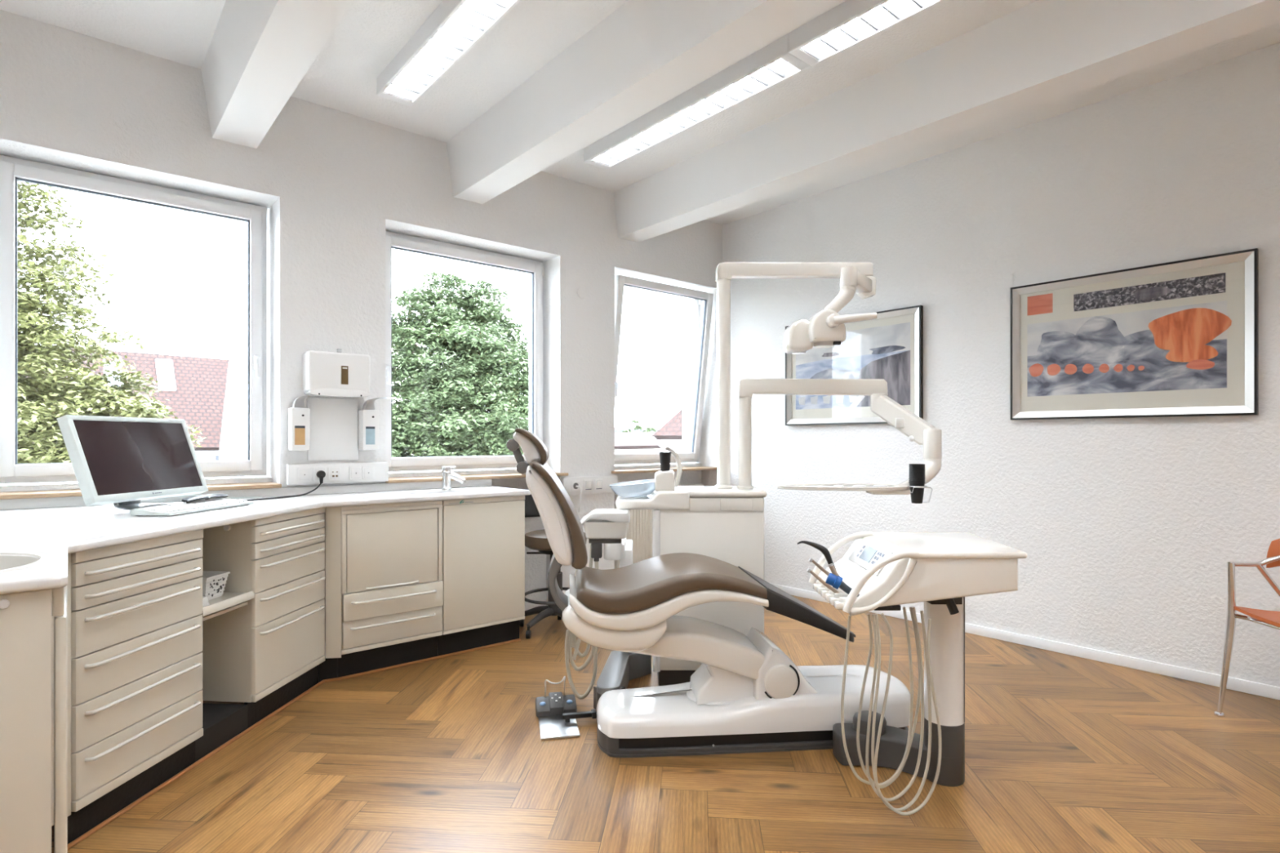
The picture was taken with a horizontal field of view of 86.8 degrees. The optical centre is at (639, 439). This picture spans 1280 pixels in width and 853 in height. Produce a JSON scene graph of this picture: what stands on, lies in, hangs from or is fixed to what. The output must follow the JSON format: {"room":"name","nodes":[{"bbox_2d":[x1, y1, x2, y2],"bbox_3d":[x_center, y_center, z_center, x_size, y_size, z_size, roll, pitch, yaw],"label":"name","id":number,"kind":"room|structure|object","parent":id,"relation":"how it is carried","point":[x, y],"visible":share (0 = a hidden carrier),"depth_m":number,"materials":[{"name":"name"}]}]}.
{"room":"dental clinic","nodes":[
{"label":"dental clinic","id":0,"kind":"room"},
{"bbox_2d":[0,9,722,656],"bbox_3d":[-2.112,-0.305,3.675,7.020,3.050,0.420,0,0,-40],"label":"wall","id":1,"kind":"structure","parent":0,"point":[331,183],"depth_m":3.80,"materials":[{"name":"white paint"}]},
{"bbox_2d":[0,155,266,484],"bbox_3d":[-2.467,-0.537,3.357,1.107,1.475,0.148,0,0,-40],"label":"window","id":2,"kind":"structure","parent":1,"relation":"in","point":[12,170],"depth_m":3.26,"materials":[{"name":"plastic"}]},
{"bbox_2d":[0,482,281,499],"bbox_3d":[-2.385,0.244,3.258,1.145,0.020,0.225,0,0,-40],"label":"window sill","id":3,"kind":"structure","parent":1,"relation":"attached to","point":[71,492],"depth_m":3.06,"materials":[{"name":"brown wood"}]},
{"bbox_2d":[0,479,492,510],"bbox_3d":[-2.211,0.278,3.300,3.285,0.045,0.016,0,0,-40],"label":"backsplash","id":4,"kind":"structure","parent":1,"relation":"attached to","point":[51,502],"depth_m":3.55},
{"bbox_2d":[67,638,520,849],"bbox_3d":[-1.417,1.195,3.081,0.495,0.015,2.334,0,0,25],"label":"trim","id":5,"kind":"structure","parent":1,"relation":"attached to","point":[172,779],"depth_m":2.70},
{"bbox_2d":[287,395,311,450],"bbox_3d":[-1.773,-0.091,3.628,0.196,0.300,0.089,0,0,-40],"label":"soap dispenser","id":6,"kind":"object","parent":1,"relation":"attached to","point":[298,416],"visible":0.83,"depth_m":3.56,"materials":[{"name":"white plastic"}]},
{"bbox_2d":[307,397,358,460],"bbox_3d":[-1.696,-0.055,3.742,0.262,0.340,0.010,0,0,-40],"label":"panel","id":7,"kind":"object","parent":1,"relation":"attached to","point":[334,422],"visible":0.96,"depth_m":3.73,"materials":[{"name":"white plastic"}]},
{"bbox_2d":[302,348,369,398],"bbox_3d":[-1.657,-0.360,3.700,0.320,0.260,0.129,0,0,-40],"label":"dispenser","id":8,"kind":"object","parent":1,"relation":"attached to","point":[324,374],"visible":0.99,"depth_m":3.64,"materials":[{"name":"white plastic"}]},
{"bbox_2d":[285,462,388,484],"bbox_3d":[-1.662,0.187,3.744,0.528,0.110,0.056,0,0,-40],"label":"socket trunking","id":9,"kind":"object","parent":1,"relation":"attached to","point":[335,473],"visible":1,"depth_m":3.72,"materials":[{"name":"grey plastic"}]},
{"bbox_2d":[297,467,311,481],"bbox_3d":[-1.790,0.189,3.609,0.068,0.074,0.007,0,0,-40],"label":"socket","id":10,"kind":"object","parent":9,"relation":"attached to","point":[304,474],"depth_m":3.60,"materials":[{"name":"grey plastic"}]},
{"bbox_2d":[312,466,326,481],"bbox_3d":[-1.732,0.189,3.658,0.068,0.074,0.007,0,0,-40],"label":"socket","id":11,"kind":"object","parent":9,"relation":"attached to","point":[315,469],"depth_m":3.65,"materials":[{"name":"grey plastic"}]},
{"bbox_2d":[328,466,341,480],"bbox_3d":[-1.673,0.189,3.707,0.068,0.074,0.007,0,0,-40],"label":"socket","id":12,"kind":"object","parent":9,"relation":"attached to","point":[334,473],"depth_m":3.70,"materials":[{"name":"white plastic"}]},
{"bbox_2d":[349,466,362,479],"bbox_3d":[-1.588,0.189,3.780,0.068,0.074,0.007,0,0,-40],"label":"socket","id":13,"kind":"object","parent":9,"relation":"attached to","point":[355,472],"depth_m":3.78,"materials":[{"name":"grey plastic"}]},
{"bbox_2d":[362,466,374,479],"bbox_3d":[-1.536,0.189,3.824,0.068,0.074,0.007,0,0,-40],"label":"socket","id":14,"kind":"object","parent":9,"relation":"attached to","point":[368,472],"depth_m":3.82,"materials":[{"name":"grey plastic"}]},
{"bbox_2d":[358,397,396,449],"bbox_3d":[-1.496,-0.091,3.863,0.196,0.300,0.089,0,0,-40],"label":"soap dispenser","id":15,"kind":"object","parent":1,"relation":"attached to","point":[368,417],"visible":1,"depth_m":3.80,"materials":[{"name":"white plastic"}]},
{"bbox_2d":[385,231,544,471],"bbox_3d":[-1.145,-0.537,4.475,1.190,1.475,0.148,0,0,-40],"label":"window","id":16,"kind":"structure","parent":1,"relation":"in","point":[393,240],"depth_m":4.47,"materials":[{"name":"plastic"}]},
{"bbox_2d":[385,472,568,483],"bbox_3d":[-1.047,0.244,4.389,1.250,0.020,0.225,0,0,-40],"label":"window sill","id":17,"kind":"structure","parent":1,"relation":"attached to","point":[473,477],"depth_m":4.25,"materials":[{"name":"brown wood"}]},
{"bbox_2d":[560,475,617,512],"bbox_3d":[-0.344,0.389,4.838,0.478,0.244,0.087,0,0,-40],"label":"socket trunking","id":18,"kind":"object","parent":1,"relation":"attached to","point":[580,486],"visible":0.94,"depth_m":4.80,"materials":[{"name":"grey plastic"}]},
{"bbox_2d":[570,480,579,491],"bbox_3d":[-0.453,0.327,4.747,0.075,0.074,0.006,0,0,-40],"label":"socket","id":19,"kind":"object","parent":18,"relation":"attached to","point":[575,485],"depth_m":4.74,"materials":[{"name":"grey plastic"}]},
{"bbox_2d":[583,479,592,490],"bbox_3d":[-0.365,0.325,4.811,0.075,0.078,0.022,0,0,-40],"label":"switch","id":20,"kind":"object","parent":18,"relation":"attached to","point":[588,483],"depth_m":4.80,"materials":[{"name":"white plastic"}]},
{"bbox_2d":[594,479,603,489],"bbox_3d":[-0.293,0.325,4.872,0.075,0.078,0.022,0,0,-40],"label":"switch","id":21,"kind":"object","parent":18,"relation":"attached to","point":[598,483],"depth_m":4.86,"materials":[{"name":"white plastic"}]},
{"bbox_2d":[614,275,713,465],"bbox_3d":[0.145,-0.537,5.481,1.080,1.475,0.278,0,0,-40],"label":"window","id":22,"kind":"structure","parent":1,"relation":"in","point":[698,357],"depth_m":5.71,"materials":[{"name":"plastic"}]},
{"bbox_2d":[611,466,716,473],"bbox_3d":[0.175,0.244,5.423,1.130,0.020,0.225,0,0,-40],"label":"window sill","id":23,"kind":"structure","parent":1,"relation":"attached to","point":[696,468],"depth_m":5.34,"materials":[{"name":"brown wood"}]},
{"bbox_2d":[0,0,1279,225],"bbox_3d":[0.196,-1.930,0.945,7.420,0.200,7.590,0,0,-40],"label":"ceiling","id":24,"kind":"structure","parent":0,"point":[342,77],"depth_m":3.28,"materials":[{"name":"white paint"}]},
{"bbox_2d":[200,0,352,148],"bbox_3d":[0.185,-1.667,0.785,0.290,0.325,6.960,0,0,-40],"label":"beam","id":25,"kind":"structure","parent":24,"relation":"attached to","point":[259,52],"depth_m":2.79,"materials":[{"name":"white paint"}]},
{"bbox_2d":[376,0,521,106],"bbox_3d":[-0.758,-1.786,2.886,0.180,0.087,1.578,0,0,-40],"label":"ceiling light","id":26,"kind":"object","parent":24,"relation":"attached to","point":[455,27],"visible":1,"depth_m":3.04,"materials":[{"name":"plastic"}]},
{"bbox_2d":[446,0,842,204],"bbox_3d":[1.163,-1.667,1.612,0.290,0.325,6.960,0,0,-40],"label":"beam","id":27,"kind":"structure","parent":24,"relation":"attached to","point":[645,53],"depth_m":3.02,"materials":[{"name":"white paint"}]},
{"bbox_2d":[583,34,811,169],"bbox_3d":[0.226,-1.786,3.713,0.180,0.087,1.578,0,0,-40],"label":"ceiling light","id":28,"kind":"object","parent":24,"relation":"attached to","point":[772,64],"visible":0.98,"depth_m":3.57,"materials":[{"name":"plastic"}]},
{"bbox_2d":[788,0,945,66],"bbox_3d":[1.246,-1.786,2.506,0.180,0.087,1.578,0,0,-40],"label":"ceiling light","id":29,"kind":"object","parent":24,"relation":"attached to","point":[851,23],"visible":1,"depth_m":2.90,"materials":[{"name":"plastic"}]},
{"bbox_2d":[613,0,1279,242],"bbox_3d":[2.160,-1.667,2.455,0.290,0.325,6.960,0,0,-40],"label":"beam","id":30,"kind":"structure","parent":24,"relation":"attached to","point":[1041,51],"depth_m":3.18,"materials":[{"name":"white paint"}]},
{"bbox_2d":[51,595,1279,852],"bbox_3d":[0.212,1.200,0.926,7.020,0.001,7.140,0,0,-40],"label":"floor","id":31,"kind":"structure","parent":0,"point":[1064,753],"depth_m":2.39,"materials":[{"name":"brown wood"}]},
{"bbox_2d":[0,585,67,852],"bbox_3d":[-1.839,0.766,1.400,0.999,0.868,0.556,0,0,-40],"label":"base cabinet","id":32,"kind":"object","parent":31,"relation":"on","point":[25,617],"visible":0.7,"depth_m":1.48,"materials":[{"name":"beige paint"}]},
{"bbox_2d":[0,485,530,594],"bbox_3d":[-1.570,0.369,2.548,3.292,0.146,1.993,0,0,-40],"label":"countertop","id":33,"kind":"structure","parent":32,"relation":"on","point":[36,544],"depth_m":2.43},
{"bbox_2d":[0,551,49,573],"bbox_3d":[-1.655,0.369,1.563,0.444,0.146,0.444,0,0,-40],"label":"basin","id":34,"kind":"object","parent":33,"relation":"in","point":[10,562],"depth_m":1.74,"materials":[{"name":"white ceramic"}]},
{"bbox_2d":[57,414,208,512],"bbox_3d":[-2.148,0.103,2.879,0.206,0.394,0.600,0,0,5],"label":"monitor","id":35,"kind":"object","parent":33,"relation":"on","point":[123,462],"visible":0.97,"depth_m":2.81,"materials":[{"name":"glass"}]},
{"bbox_2d":[129,497,253,515],"bbox_3d":[-1.881,0.285,2.872,0.165,0.030,0.500,0,0,5],"label":"keyboard","id":36,"kind":"object","parent":33,"relation":"on","point":[174,509],"visible":1,"depth_m":2.78,"materials":[{"name":"grey plastic"}]},
{"bbox_2d":[181,494,228,502],"bbox_3d":[-1.924,0.258,2.990,0.071,0.023,0.279,0,0,5],"label":"cable bundle","id":37,"kind":"object","parent":33,"relation":"on","point":[188,500],"visible":1,"depth_m":2.95,"materials":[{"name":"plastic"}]},
{"bbox_2d":[178,494,262,498],"bbox_3d":[-2.116,0.281,3.339,0.442,0.039,0.040,0,0,-40],"label":"cable","id":38,"kind":"object","parent":33,"relation":"on","point":[186,495],"visible":0.49,"depth_m":3.41,"materials":[{"name":"black plastic"}]},
{"bbox_2d":[204,470,325,501],"bbox_3d":[-1.842,0.234,3.361,0.041,0.131,0.660,0,0,24],"label":"power cable","id":39,"kind":"object","parent":33,"relation":"on","point":[321,474],"visible":0.9,"depth_m":3.55,"materials":[{"name":"black plastic"}]},
{"bbox_2d":[440,466,466,490],"bbox_3d":[-1.095,0.229,3.983,0.147,0.142,0.059,0,0,-4],"label":"tap","id":40,"kind":"object","parent":33,"relation":"on","point":[447,475],"visible":1,"depth_m":3.96,"materials":[{"name":"silver metal"}]},
{"bbox_2d":[51,528,203,844],"bbox_3d":[-1.848,0.766,2.227,0.492,0.868,0.580,0,0,5],"label":"base cabinet","id":41,"kind":"object","parent":31,"relation":"on","point":[136,607],"depth_m":2.17,"materials":[{"name":"beige paint"}]},
{"bbox_2d":[195,524,247,761],"bbox_3d":[-1.845,0.766,2.666,0.426,0.868,0.294,0,0,5],"label":"knee space","id":42,"kind":"object","parent":31,"relation":"on","point":[221,722],"visible":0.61,"depth_m":2.67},
{"bbox_2d":[200,591,254,621],"bbox_3d":[-1.800,0.653,2.662,0.396,0.056,0.290,0,0,5],"label":"shelf","id":43,"kind":"object","parent":42,"relation":"in","point":[228,602],"visible":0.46,"depth_m":2.66,"materials":[{"name":"beige paint"}]},
{"bbox_2d":[202,596,209,607],"bbox_3d":[-1.702,0.615,2.556,0.110,0.035,0.070,0,0,5],"label":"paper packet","id":44,"kind":"object","parent":43,"relation":"on","point":[205,601],"visible":0.24,"depth_m":2.56,"materials":[{"name":"white paper"}]},
{"bbox_2d":[201,571,230,599],"bbox_3d":[-1.750,0.585,2.690,0.159,0.095,0.132,0,0,5],"label":"basket","id":45,"kind":"object","parent":43,"relation":"on","point":[214,583],"visible":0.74,"depth_m":2.69,"materials":[{"name":"white plastic"}]},
{"bbox_2d":[200,507,325,728],"bbox_3d":[-1.778,0.766,3.073,0.492,0.868,0.528,0,0,5],"label":"base cabinet","id":46,"kind":"object","parent":31,"relation":"on","point":[264,653],"visible":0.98,"depth_m":2.87,"materials":[{"name":"beige paint"}]},
{"bbox_2d":[318,656,337,682],"bbox_3d":[-1.551,1.140,3.361,0.082,0.120,0.024,0,0,-40],"label":"board","id":47,"kind":"object","parent":31,"relation":"on","point":[327,669],"visible":0.64,"depth_m":3.35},
{"bbox_2d":[321,500,443,677],"bbox_3d":[-1.425,0.766,3.629,0.588,0.868,0.498,0,0,-40],"label":"base cabinet","id":48,"kind":"object","parent":31,"relation":"on","point":[392,584],"depth_m":3.47,"materials":[{"name":"beige paint"}]},
{"bbox_2d":[437,495,524,656],"bbox_3d":[-1.018,0.766,4.004,0.507,0.868,0.451,0,0,-40],"label":"base cabinet","id":49,"kind":"object","parent":31,"relation":"on","point":[483,539],"visible":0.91,"depth_m":3.83,"materials":[{"name":"beige paint"}]},
{"bbox_2d":[519,493,586,639],"bbox_3d":[-0.536,0.770,4.285,0.476,0.860,0.477,0,0,0],"label":"stool","id":50,"kind":"object","parent":31,"relation":"on","point":[537,540],"visible":0.43,"depth_m":4.22,"materials":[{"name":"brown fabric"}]},
{"bbox_2d":[535,675,596,740],"bbox_3d":[-0.311,1.126,2.865,0.250,0.148,0.303,0,0,-11],"label":"foot pedal","id":51,"kind":"object","parent":31,"relation":"on","point":[557,713],"visible":1,"depth_m":2.88,"materials":[{"name":"metal"}]},
{"bbox_2d":[593,650,651,710],"bbox_3d":[-0.100,1.136,3.244,0.187,0.128,0.664,0,0,16],"label":"pedestal","id":52,"kind":"object","parent":31,"relation":"on","point":[620,668],"visible":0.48,"depth_m":3.23,"materials":[{"name":"grey plastic"}]},
{"bbox_2d":[564,508,632,699],"bbox_3d":[-0.190,0.758,3.272,0.310,0.848,0.415,0,0,0],"label":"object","id":53,"kind":"object","parent":52,"relation":"attached to","point":[607,526],"visible":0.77,"depth_m":3.09,"materials":[{"name":"grey plastic"}]},
{"bbox_2d":[614,484,703,568],"bbox_3d":[0.161,0.790,5.437,0.993,0.820,0.105,0,0,-40],"label":"radiator","id":54,"kind":"object","parent":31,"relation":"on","point":[640,524],"visible":0.03,"depth_m":5.29,"materials":[{"name":"white metal"}]},
{"bbox_2d":[506,427,910,757],"bbox_3d":[0.288,0.579,2.764,1.633,1.243,0.496,0,0,-6],"label":"dental chair","id":55,"kind":"object","parent":31,"relation":"on","point":[746,695],"visible":0.99,"depth_m":2.60,"materials":[{"name":"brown plastic"}]},
{"bbox_2d":[515,427,548,465],"bbox_3d":[-0.427,0.028,2.688,0.121,0.142,0.256,0,0,-6],"label":"cushion","id":56,"kind":"object","parent":55,"relation":"on","point":[533,448],"depth_m":2.58,"materials":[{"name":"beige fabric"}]},
{"bbox_2d":[528,460,587,569],"bbox_3d":[-0.322,0.281,2.699,0.215,0.404,0.444,0,0,-6],"label":"backrest cushion","id":57,"kind":"object","parent":55,"relation":"on","point":[561,521],"depth_m":2.50,"materials":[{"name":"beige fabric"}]},
{"bbox_2d":[575,552,767,613],"bbox_3d":[0.099,0.572,2.744,0.713,0.147,0.496,0,0,-6],"label":"seat cushion","id":58,"kind":"object","parent":55,"relation":"on","point":[675,583],"depth_m":2.53,"materials":[{"name":"brown leather"}]},
{"bbox_2d":[608,262,887,685],"bbox_3d":[0.532,0.162,3.377,1.376,2.077,0.375,0,0,0],"label":"dental unit","id":59,"kind":"object","parent":31,"relation":"on","point":[724,522],"visible":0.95,"depth_m":3.22,"materials":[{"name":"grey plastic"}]},
{"bbox_2d":[608,479,654,498],"bbox_3d":[-0.026,0.247,3.330,0.260,0.096,0.261,0,0,-40],"label":"bowl","id":60,"kind":"object","parent":59,"relation":"on","point":[641,489],"depth_m":3.25,"materials":[{"name":"clear glass"}]},
{"bbox_2d":[658,452,671,471],"bbox_3d":[0.122,0.108,3.280,0.061,0.092,0.061,0,0,-40],"label":"cup","id":61,"kind":"object","parent":59,"relation":"on","point":[664,457],"visible":0.99,"depth_m":3.26,"materials":[{"name":"black plastic"}]},
{"bbox_2d":[715,262,873,488],"bbox_3d":[0.768,-0.316,3.380,0.631,1.122,0.548,0,0,-40],"label":"support arm","id":62,"kind":"object","parent":59,"relation":"attached to","point":[726,271],"depth_m":3.34},
{"bbox_2d":[737,378,887,488],"bbox_3d":[0.854,-0.028,3.360,0.598,0.545,0.520,0,0,-40],"label":"support arm","id":63,"kind":"object","parent":59,"relation":"on","point":[746,388],"depth_m":3.32},
{"bbox_2d":[782,266,877,354],"bbox_3d":[0.926,-0.606,3.208,0.492,0.408,0.416,0,0,0],"label":"lamp","id":64,"kind":"object","parent":59,"relation":"hanging from","point":[825,329],"visible":1,"depth_m":3.10,"materials":[{"name":"white plastic"}]},
{"bbox_2d":[776,393,942,502],"bbox_3d":[1.010,0.026,3.000,0.739,0.502,0.444,0,0,-35],"label":"tray arm","id":65,"kind":"object","parent":59,"relation":"attached to","point":[919,431],"visible":0.94,"depth_m":3.06,"materials":[{"name":"white plastic"}]},
{"bbox_2d":[776,483,911,494],"bbox_3d":[0.897,0.219,2.956,0.471,0.038,0.424,0,0,-40],"label":"tray","id":66,"kind":"object","parent":65,"relation":"on","point":[871,488],"depth_m":2.90,"materials":[{"name":"white plastic"}]},
{"bbox_2d":[908,481,925,503],"bbox_3d":[1.208,0.232,2.950,0.067,0.092,0.067,0,0,-40],"label":"cup","id":67,"kind":"object","parent":65,"relation":"in","point":[917,496],"visible":0.88,"depth_m":2.93,"materials":[{"name":"black plastic"}]},
{"bbox_2d":[908,480,925,482],"bbox_3d":[1.208,0.224,2.950,0.067,0.092,0.067,0,0,-40],"label":"cup","id":68,"kind":"object","parent":67,"relation":"on","point":[910,481],"visible":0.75,"depth_m":2.92,"materials":[{"name":"black plastic"}]},
{"bbox_2d":[908,478,925,480],"bbox_3d":[1.208,0.216,2.950,0.067,0.092,0.067,0,0,-40],"label":"cup","id":69,"kind":"object","parent":68,"relation":"on","point":[912,479],"visible":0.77,"depth_m":2.92,"materials":[{"name":"black plastic"}]},
{"bbox_2d":[908,476,925,479],"bbox_3d":[1.208,0.209,2.950,0.067,0.092,0.067,0,0,-40],"label":"cup","id":70,"kind":"object","parent":69,"relation":"on","point":[917,477],"visible":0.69,"depth_m":2.92,"materials":[{"name":"black plastic"}]},
{"bbox_2d":[908,474,925,476],"bbox_3d":[1.208,0.201,2.950,0.067,0.092,0.067,0,0,-40],"label":"cup","id":71,"kind":"object","parent":70,"relation":"on","point":[908,474],"visible":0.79,"depth_m":2.92,"materials":[{"name":"black plastic"}]},
{"bbox_2d":[908,472,925,475],"bbox_3d":[1.208,0.193,2.950,0.067,0.092,0.067,0,0,-40],"label":"cup","id":72,"kind":"object","parent":71,"relation":"on","point":[909,473],"visible":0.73,"depth_m":2.92,"materials":[{"name":"black plastic"}]},
{"bbox_2d":[908,471,925,473],"bbox_3d":[1.208,0.185,2.950,0.067,0.092,0.067,0,0,-40],"label":"cup","id":73,"kind":"object","parent":72,"relation":"on","point":[910,472],"visible":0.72,"depth_m":2.92,"materials":[{"name":"black plastic"}]},
{"bbox_2d":[908,469,925,471],"bbox_3d":[1.208,0.177,2.950,0.067,0.092,0.067,0,0,-40],"label":"cup","id":74,"kind":"object","parent":73,"relation":"on","point":[913,470],"visible":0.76,"depth_m":2.92,"materials":[{"name":"black plastic"}]},
{"bbox_2d":[908,467,925,469],"bbox_3d":[1.208,0.170,2.950,0.067,0.092,0.067,0,0,-40],"label":"cup","id":75,"kind":"object","parent":74,"relation":"on","point":[908,468],"visible":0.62,"depth_m":2.92,"materials":[{"name":"black plastic"}]},
{"bbox_2d":[908,465,925,467],"bbox_3d":[1.208,0.162,2.950,0.067,0.092,0.067,0,0,-40],"label":"cup","id":76,"kind":"object","parent":75,"relation":"on","point":[908,465],"visible":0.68,"depth_m":2.92,"materials":[{"name":"black plastic"}]},
{"bbox_2d":[908,463,925,466],"bbox_3d":[1.208,0.154,2.950,0.067,0.092,0.067,0,0,-40],"label":"cup","id":77,"kind":"object","parent":76,"relation":"on","point":[909,464],"visible":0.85,"depth_m":2.93,"materials":[{"name":"black plastic"}]},
{"bbox_2d":[808,531,1027,815],"bbox_3d":[0.929,0.770,2.339,0.634,0.859,0.532,0,0,0],"label":"dental instrument cart","id":78,"kind":"object","parent":31,"relation":"on","point":[888,571],"visible":0.93,"depth_m":2.17,"materials":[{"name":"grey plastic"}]},
{"bbox_2d":[796,540,837,572],"bbox_3d":[0.615,0.422,2.273,0.172,0.156,0.023,0,0,22],"label":"suction tip","id":79,"kind":"object","parent":78,"relation":"attached to","point":[823,549],"visible":0.65,"depth_m":2.27,"materials":[{"name":"black plastic"}]},
{"bbox_2d":[808,557,829,575],"bbox_3d":[0.629,0.447,2.291,0.112,0.091,0.015,0,0,11],"label":"handpiece","id":80,"kind":"object","parent":78,"relation":"on","point":[811,559],"visible":0.73,"depth_m":2.29,"materials":[{"name":"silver metal"}]},
{"bbox_2d":[806,568,840,593],"bbox_3d":[0.607,0.471,2.231,0.112,0.091,0.015,0,0,11],"label":"handpiece","id":81,"kind":"object","parent":78,"relation":"on","point":[829,587],"visible":0.93,"depth_m":2.23,"materials":[{"name":"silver metal"}]},
{"bbox_2d":[827,563,845,583],"bbox_3d":[0.666,0.461,2.217,0.097,0.106,0.019,0,0,12],"label":"handpiece","id":82,"kind":"object","parent":78,"relation":"on","point":[831,566],"visible":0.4,"depth_m":2.22,"materials":[{"name":"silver metal"}]},
{"bbox_2d":[825,573,859,596],"bbox_3d":[0.650,0.470,2.149,0.116,0.087,0.041,0,0,17],"label":"syringe","id":83,"kind":"object","parent":78,"relation":"on","point":[837,582],"visible":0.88,"depth_m":2.14,"materials":[{"name":"blue plastic"}]},
{"bbox_2d":[1213,538,1279,716],"bbox_3d":[2.775,0.780,2.690,0.553,0.840,0.537,0,0,0],"label":"armchair","id":84,"kind":"object","parent":31,"relation":"on","point":[1271,619],"visible":1,"depth_m":2.93,"materials":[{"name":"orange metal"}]},
{"bbox_2d":[722,42,1279,687],"bbox_3d":[2.953,-0.305,3.276,0.200,3.050,7.590,0,0,-40],"label":"wall","id":85,"kind":"structure","parent":0,"point":[1128,530],"depth_m":3.84,"materials":[{"name":"white paint"}]},
{"bbox_2d":[785,305,923,425],"bbox_3d":[1.487,-0.490,4.827,0.033,0.766,1.088,0,0,-40],"label":"framed picture","id":86,"kind":"object","parent":85,"relation":"attached to","point":[889,347],"visible":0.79,"depth_m":4.73,"materials":[{"name":"silver metal"}]},
{"bbox_2d":[769,582,1279,700],"bbox_3d":[2.945,1.171,3.119,0.016,0.058,6.960,0,0,-40],"label":"baseboard","id":87,"kind":"structure","parent":85,"relation":"attached to","point":[1205,677],"depth_m":3.64,"materials":[{"name":"white paint"}]},
{"bbox_2d":[1010,248,1258,420],"bbox_3d":[2.542,-0.503,3.580,0.033,0.778,1.083,0,0,-40],"label":"framed picture","id":88,"kind":"object","parent":85,"relation":"attached to","point":[1180,338],"visible":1,"depth_m":3.52,"materials":[{"name":"multicoloured paper"}]},
{"label":"outside","id":89,"kind":"structure","parent":0,"visible":0},
{"bbox_3d":[-19.281,4.850,46.033,110.000,0.100,84.800,0,0,-40],"label":"ground","id":90,"kind":"structure","parent":89,"visible":0},
{"bbox_2d":[4,180,206,484],"bbox_3d":[-5.850,0.655,6.369,2.433,8.293,3.516,0,0,34],"label":"tree","id":91,"kind":"object","parent":90,"relation":"on","point":[38,410],"visible":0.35,"depth_m":6.30,"materials":[{"name":"green plant"}]},
{"bbox_2d":[19,347,229,460],"bbox_3d":[-18.417,1.000,19.936,10.622,7.600,8.570,0,0,-40],"label":"house","id":92,"kind":"structure","parent":90,"relation":"on","point":[194,388],"depth_m":20.67,"materials":[{"name":"red tile"}]},
{"bbox_2d":[219,320,465,460],"bbox_3d":[-7.269,0.200,17.676,5.900,9.200,7.600,0,0,-28],"label":"house","id":93,"kind":"structure","parent":90,"relation":"on","point":[233,437],"depth_m":13.42,"materials":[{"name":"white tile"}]},
{"bbox_2d":[246,424,247,452],"bbox_3d":[-7.790,-0.020,13.486,0.080,0.560,0.050,0,0,-28],"label":"shutter","id":94,"kind":"object","parent":93,"relation":"hanging from","point":[246,424],"depth_m":13.44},
{"bbox_2d":[391,265,528,457],"bbox_3d":[-2.177,1.242,9.199,2.680,7.119,4.095,0,0,41],"label":"maple tree","id":95,"kind":"object","parent":90,"relation":"on","point":[451,393],"visible":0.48,"depth_m":8.51,"materials":[{"name":"green plant"}]},
{"bbox_2d":[614,431,661,453],"bbox_3d":[0.038,2.200,32.198,8.803,5.200,5.500,0,0,6],"label":"house","id":96,"kind":"structure","parent":90,"relation":"on","point":[628,442],"depth_m":30.07,"materials":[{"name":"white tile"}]},
{"bbox_2d":[621,419,657,432],"bbox_3d":[-0.487,1.808,40.004,4.028,5.983,4.723,0,0,22],"label":"bush","id":97,"kind":"object","parent":90,"relation":"on","point":[649,428],"visible":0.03,"depth_m":39.30,"materials":[{"name":"green plant"}]},
{"bbox_2d":[651,408,682,452],"bbox_3d":[3.505,1.100,21.018,5.833,7.400,5.733,0,0,6],"label":"house","id":98,"kind":"structure","parent":90,"relation":"on","point":[670,433],"depth_m":18.77,"materials":[{"name":"red tile"}]},
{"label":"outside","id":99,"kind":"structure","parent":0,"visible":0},
{"bbox_2d":[215,426,658,460],"bbox_3d":[-34.128,6.098,86.945,180.896,16.195,21.121,0,0,-40],"label":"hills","id":100,"kind":"structure","parent":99,"point":[617,429],"depth_m":108.95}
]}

